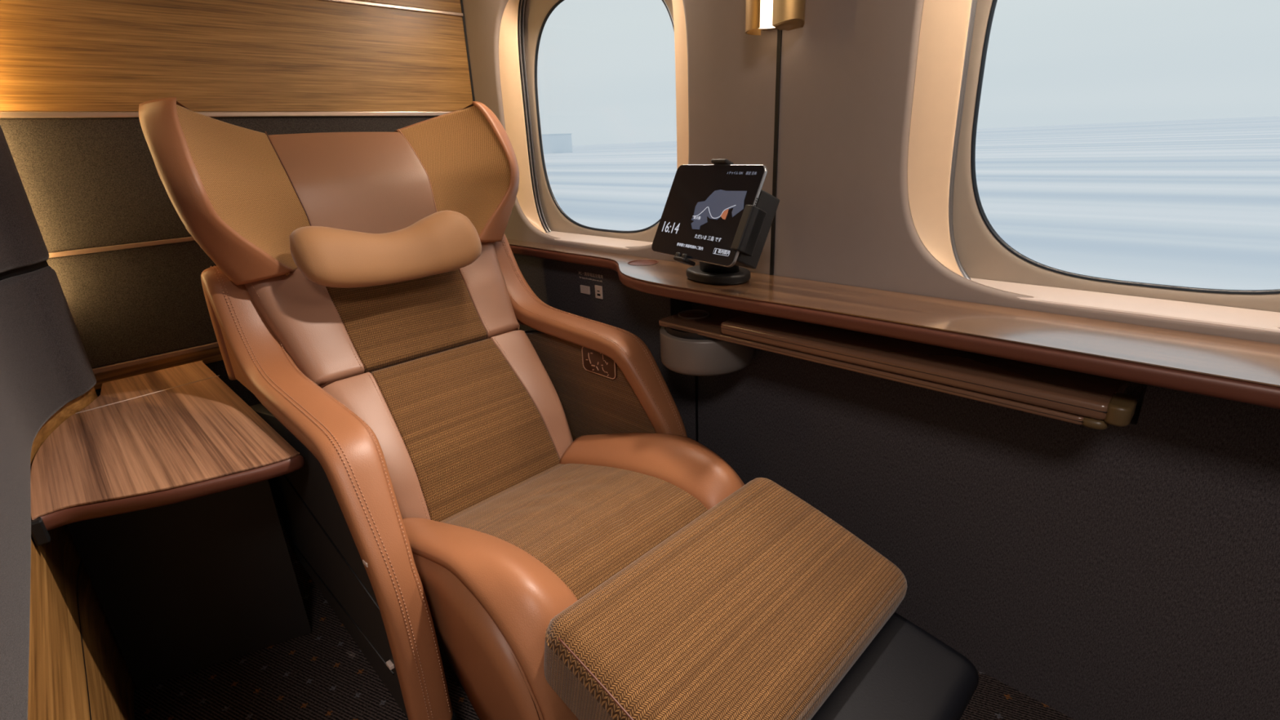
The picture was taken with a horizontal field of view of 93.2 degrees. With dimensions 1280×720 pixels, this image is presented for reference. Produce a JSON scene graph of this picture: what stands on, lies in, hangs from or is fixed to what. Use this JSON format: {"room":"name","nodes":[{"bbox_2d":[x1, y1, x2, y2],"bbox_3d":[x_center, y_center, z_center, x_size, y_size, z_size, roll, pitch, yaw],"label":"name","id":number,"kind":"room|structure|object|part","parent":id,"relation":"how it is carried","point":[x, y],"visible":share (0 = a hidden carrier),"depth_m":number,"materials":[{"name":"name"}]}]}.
{"room":"train carriage","nodes":[
{"label":"train carriage","id":0,"kind":"room"},
{"bbox_2d":[0,124,135,719],"bbox_3d":[-0.875,0.019,0.773,0.140,1.550,1.177,-17,25,-35],"label":"wall","id":1,"kind":"structure","parent":0,"point":[61,656],"depth_m":1.01,"materials":[{"name":"brown wood"}]},
{"bbox_2d":[0,0,472,529],"bbox_3d":[-1.280,-0.442,1.257,0.092,2.120,2.500,17,27,42],"label":"wall","id":2,"kind":"structure","parent":0,"point":[87,183],"depth_m":1.39,"materials":[{"name":"brown wood"}]},
{"bbox_2d":[48,236,195,257],"bbox_3d":[-1.103,-0.282,1.433,0.015,0.010,1.694,17,27,42],"label":"trim","id":3,"kind":"structure","parent":2,"relation":"attached to","point":[65,253],"depth_m":1.36,"materials":[{"name":"brown metal"}]},
{"bbox_3d":[-1.099,-0.160,1.480,0.009,0.253,1.694,17,27,42],"label":"felt panel","id":4,"kind":"part","parent":2,"relation":"part of","materials":[{"name":"brown fabric"}]},
{"bbox_2d":[92,341,218,374],"bbox_3d":[-1.092,-0.034,1.523,0.015,0.012,1.694,17,27,42],"label":"trim","id":5,"kind":"structure","parent":2,"relation":"attached to","point":[214,344],"depth_m":1.45,"materials":[{"name":"brown wood"}]},
{"bbox_3d":[-1.111,-0.412,1.388,0.009,0.265,1.694,17,27,42],"label":"felt panel","id":6,"kind":"part","parent":2,"relation":"part of","materials":[{"name":"brown fabric"}]},
{"bbox_2d":[0,111,450,118],"bbox_3d":[-1.114,-0.542,1.337,0.017,0.012,1.694,17,27,42],"label":"trim","id":7,"kind":"structure","parent":2,"relation":"attached to","point":[2,114],"depth_m":1.45,"materials":[{"name":"metal"}]},
{"bbox_3d":[-1.122,-0.672,1.293,0.011,0.261,1.694,17,27,42],"label":"wood panel","id":8,"kind":"part","parent":2,"relation":"part of","materials":[{"name":"brown wood"}]},
{"bbox_2d":[320,0,462,16],"bbox_3d":[-1.125,-0.798,1.245,0.017,0.009,1.694,17,27,42],"label":"trim","id":9,"kind":"structure","parent":2,"relation":"attached to","point":[349,2],"depth_m":1.66,"materials":[{"name":"metal"}]},
{"bbox_3d":[-1.142,-1.134,1.125,0.011,0.702,1.694,17,27,42],"label":"wood panel","id":10,"kind":"part","parent":2,"relation":"part of","materials":[{"name":"brown wood"}]},
{"bbox_2d":[133,528,1074,719],"bbox_3d":[-0.175,0.892,0.628,3.113,0.050,2.500,17,27,42],"label":"floor","id":11,"kind":"structure","parent":0,"point":[322,673],"depth_m":1.23,"materials":[{"name":"carpet"}]},
{"bbox_2d":[30,360,311,689],"bbox_3d":[-0.939,0.381,1.249,0.744,0.550,0.339,17,27,42],"label":"side table","id":12,"kind":"object","parent":11,"relation":"on","point":[160,487],"visible":0.98,"depth_m":1.19,"materials":[{"name":"brown wood"}]},
{"bbox_2d":[138,97,978,719],"bbox_3d":[-0.220,0.069,1.165,1.560,1.133,0.779,17,27,42],"label":"seat","id":13,"kind":"object","parent":11,"relation":"on","point":[534,518],"visible":0.94,"depth_m":1.12,"materials":[{"name":"brown leather"}]},
{"bbox_3d":[-0.619,0.212,1.170,0.766,0.728,0.092,17,27,42],"label":"armrest","id":14,"kind":"part","parent":13,"relation":"part of","materials":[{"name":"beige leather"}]},
{"bbox_3d":[-0.622,0.328,1.185,0.665,0.467,0.034,17,27,42],"label":"panel","id":15,"kind":"part","parent":13,"relation":"part of","materials":[{"name":"brown leather"}]},
{"bbox_3d":[-0.680,-0.394,1.465,0.224,0.299,0.318,17,27,42],"label":"headrest panel","id":16,"kind":"part","parent":13,"relation":"part of","materials":[{"name":"brown leather"}]},
{"bbox_2d":[289,210,481,288],"bbox_3d":[-0.548,-0.250,1.363,0.111,0.137,0.418,17,27,42],"label":"pillow","id":17,"kind":"object","parent":13,"relation":"on","point":[442,242],"visible":1,"depth_m":1.32,"materials":[{"name":"brown leather"}]},
{"bbox_3d":[-0.243,0.457,1.349,0.640,0.258,0.470,17,27,42],"label":"seat","id":18,"kind":"part","parent":13,"relation":"part of","materials":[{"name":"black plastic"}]},
{"bbox_3d":[-0.146,0.145,1.632,0.665,0.467,0.034,17,27,42],"label":"panel","id":19,"kind":"part","parent":13,"relation":"part of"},
{"bbox_2d":[440,463,707,599],"bbox_3d":[-0.138,0.332,1.186,0.519,0.172,0.352,17,27,42],"label":"seat cushion","id":20,"kind":"object","parent":13,"relation":"on","point":[584,524],"depth_m":1.13,"materials":[{"name":"brown fabric"}]},
{"bbox_3d":[-0.176,0.041,1.586,0.766,0.728,0.092,17,27,42],"label":"armrest","id":21,"kind":"part","parent":13,"relation":"part of","materials":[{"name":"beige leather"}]},
{"bbox_3d":[-0.167,0.153,1.612,0.665,0.467,0.022,17,27,42],"label":"panel","id":22,"kind":"part","parent":13,"relation":"part of","materials":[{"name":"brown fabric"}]},
{"bbox_3d":[-0.098,0.005,1.459,0.121,0.066,0.005,17,27,42],"label":"control panel","id":23,"kind":"part","parent":13,"relation":"part of","materials":[{"name":"brown plastic"}]},
{"bbox_3d":[0.276,0.563,0.840,0.209,0.196,0.486,17,27,42],"label":"foot panel","id":24,"kind":"part","parent":13,"relation":"part of","materials":[{"name":"black leather"}]},
{"bbox_2d":[462,0,1279,719],"bbox_3d":[0.585,-0.412,0.944,3.008,2.120,0.088,17,27,42],"label":"wall","id":25,"kind":"structure","parent":0,"point":[1131,571],"depth_m":1.09,"materials":[{"name":"fabric"}]},
{"bbox_2d":[460,0,475,101],"bbox_3d":[-0.531,-1.063,1.791,0.008,1.380,0.006,17,27,42],"label":"trim","id":26,"kind":"structure","parent":25,"relation":"attached to","point":[461,1],"depth_m":1.83,"materials":[{"name":"black plastic"}]},
{"bbox_2d":[580,284,590,294],"bbox_3d":[-0.159,-0.203,1.749,0.040,0.024,0.006,17,27,42],"label":"outlet cover","id":27,"kind":"object","parent":25,"relation":"attached to","point":[584,289],"visible":1,"depth_m":1.75,"materials":[{"name":"beige plastic"}]},
{"bbox_2d":[578,271,603,282],"bbox_3d":[-0.140,-0.237,1.719,0.104,0.022,0.001,17,27,42],"label":"notice","id":28,"kind":"object","parent":25,"relation":"attached to","point":[585,272],"visible":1,"depth_m":1.71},
{"bbox_2d":[498,0,688,248],"bbox_3d":[-0.128,-0.655,1.600,0.729,0.800,0.083,17,27,42],"label":"window","id":29,"kind":"structure","parent":25,"relation":"in","point":[522,24],"depth_m":1.76,"materials":[{"name":"beige plastic"}]},
{"bbox_3d":[-0.118,-0.330,1.714,0.670,0.026,0.070,17,27,42],"label":"sill","id":30,"kind":"part","parent":29,"relation":"part of","materials":[{"name":"beige plastic"}]},
{"bbox_2d":[595,284,603,299],"bbox_3d":[-0.116,-0.192,1.709,0.030,0.038,0.005,17,27,42],"label":"socket","id":31,"kind":"object","parent":25,"relation":"attached to","point":[598,289],"visible":1,"depth_m":1.71,"materials":[{"name":"beige plastic"}]},
{"bbox_2d":[695,375,697,441],"bbox_3d":[0.149,0.173,1.579,0.006,0.545,0.002,17,27,42],"label":"trim","id":32,"kind":"structure","parent":25,"relation":"attached to","point":[696,376],"depth_m":1.56,"materials":[{"name":"black plastic"}]},
{"bbox_2d":[745,0,805,35],"bbox_3d":[0.234,-0.765,1.030,0.104,0.364,0.096,17,27,42],"label":"wall lamp","id":33,"kind":"object","parent":25,"relation":"attached to","point":[766,15],"visible":1,"depth_m":1.06,"materials":[{"name":"gold metal"}]},
{"bbox_3d":[0.198,-0.768,1.040,0.027,0.364,0.087,2,20,12],"label":"lamp shade","id":34,"kind":"part","parent":33,"relation":"part of","materials":[{"name":"gold metal"}]},
{"bbox_3d":[0.256,-0.783,1.061,0.080,0.354,0.014,17,27,42],"label":"plate","id":35,"kind":"part","parent":33,"relation":"part of","materials":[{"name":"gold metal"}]},
{"bbox_3d":[0.264,-0.593,1.068,0.042,0.013,0.078,7,22,25],"label":"closing plate","id":36,"kind":"part","parent":33,"relation":"part of","materials":[{"name":"gold metal"}]},
{"bbox_3d":[0.261,-0.756,1.002,0.087,0.364,0.023,-18,25,-36],"label":"lamp shade","id":37,"kind":"part","parent":33,"relation":"part of","materials":[{"name":"gold metal"}]},
{"bbox_2d":[769,28,782,275],"bbox_3d":[0.263,-0.586,1.145,0.008,0.862,0.004,17,27,42],"label":"trim","id":38,"kind":"structure","parent":25,"relation":"attached to","point":[779,32],"depth_m":1.20,"materials":[{"name":"black plastic"}]},
{"bbox_2d":[506,238,1279,409],"bbox_3d":[0.465,-0.067,0.995,2.900,0.030,0.198,17,27,42],"label":"countertop","id":39,"kind":"structure","parent":25,"relation":"attached to","point":[1233,369],"depth_m":0.90,"materials":[{"name":"brown wood"}]},
{"bbox_2d":[673,159,779,284],"bbox_3d":[0.145,-0.255,1.151,0.177,0.244,0.319,-5,20,-6],"label":"tablet stand","id":40,"kind":"object","parent":39,"relation":"on","point":[755,223],"visible":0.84,"depth_m":1.05,"materials":[{"name":"black plastic"}]},
{"bbox_2d":[651,164,767,267],"bbox_3d":[0.118,-0.272,1.113,0.082,0.165,0.249,-15,23,-30],"label":"tablet","id":41,"kind":"object","parent":40,"relation":"attached to","point":[704,206],"visible":1,"depth_m":1.10,"materials":[{"name":"black glass"}]},
{"bbox_2d":[662,221,679,233],"bbox_3d":[0.060,-0.258,1.177,0.009,0.019,0.051,-15,23,-30],"label":"clock","id":42,"kind":"object","parent":41,"relation":"on","point":[668,227],"depth_m":1.18,"materials":[{"name":"white"}]},
{"bbox_2d":[658,304,1137,430],"bbox_3d":[0.402,0.005,1.164,0.872,0.133,0.263,17,27,42],"label":"folding table","id":43,"kind":"object","parent":25,"relation":"attached to","point":[703,340],"visible":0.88,"depth_m":1.01,"materials":[{"name":"brown wood"}]},
{"bbox_2d":[907,0,1279,333],"bbox_3d":[0.739,-0.398,0.784,0.729,0.800,0.083,17,27,42],"label":"window","id":44,"kind":"structure","parent":25,"relation":"in","point":[949,218],"depth_m":1.00,"materials":[{"name":"beige plastic"}]},
{"bbox_3d":[0.749,-0.072,0.897,0.670,0.026,0.070,17,27,42],"label":"sill","id":45,"kind":"part","parent":44,"relation":"part of","materials":[{"name":"beige plastic"}]},
{"label":"outside","id":46,"kind":"structure","parent":0,"visible":0},
{"bbox_2d":[543,115,1279,289],"bbox_3d":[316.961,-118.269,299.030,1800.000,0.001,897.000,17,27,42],"label":"sea","id":47,"kind":"structure","parent":46,"point":[1189,203],"depth_m":39.46,"materials":[{"name":"liquid"}]},
{"bbox_2d":[541,133,572,154],"bbox_3d":[-60.888,-109.415,308.140,46.600,8.900,30.600,17,27,42],"label":"building","id":48,"kind":"structure","parent":47,"relation":"on","point":[552,143],"depth_m":296.37,"materials":[{"name":"grey"}]}
]}

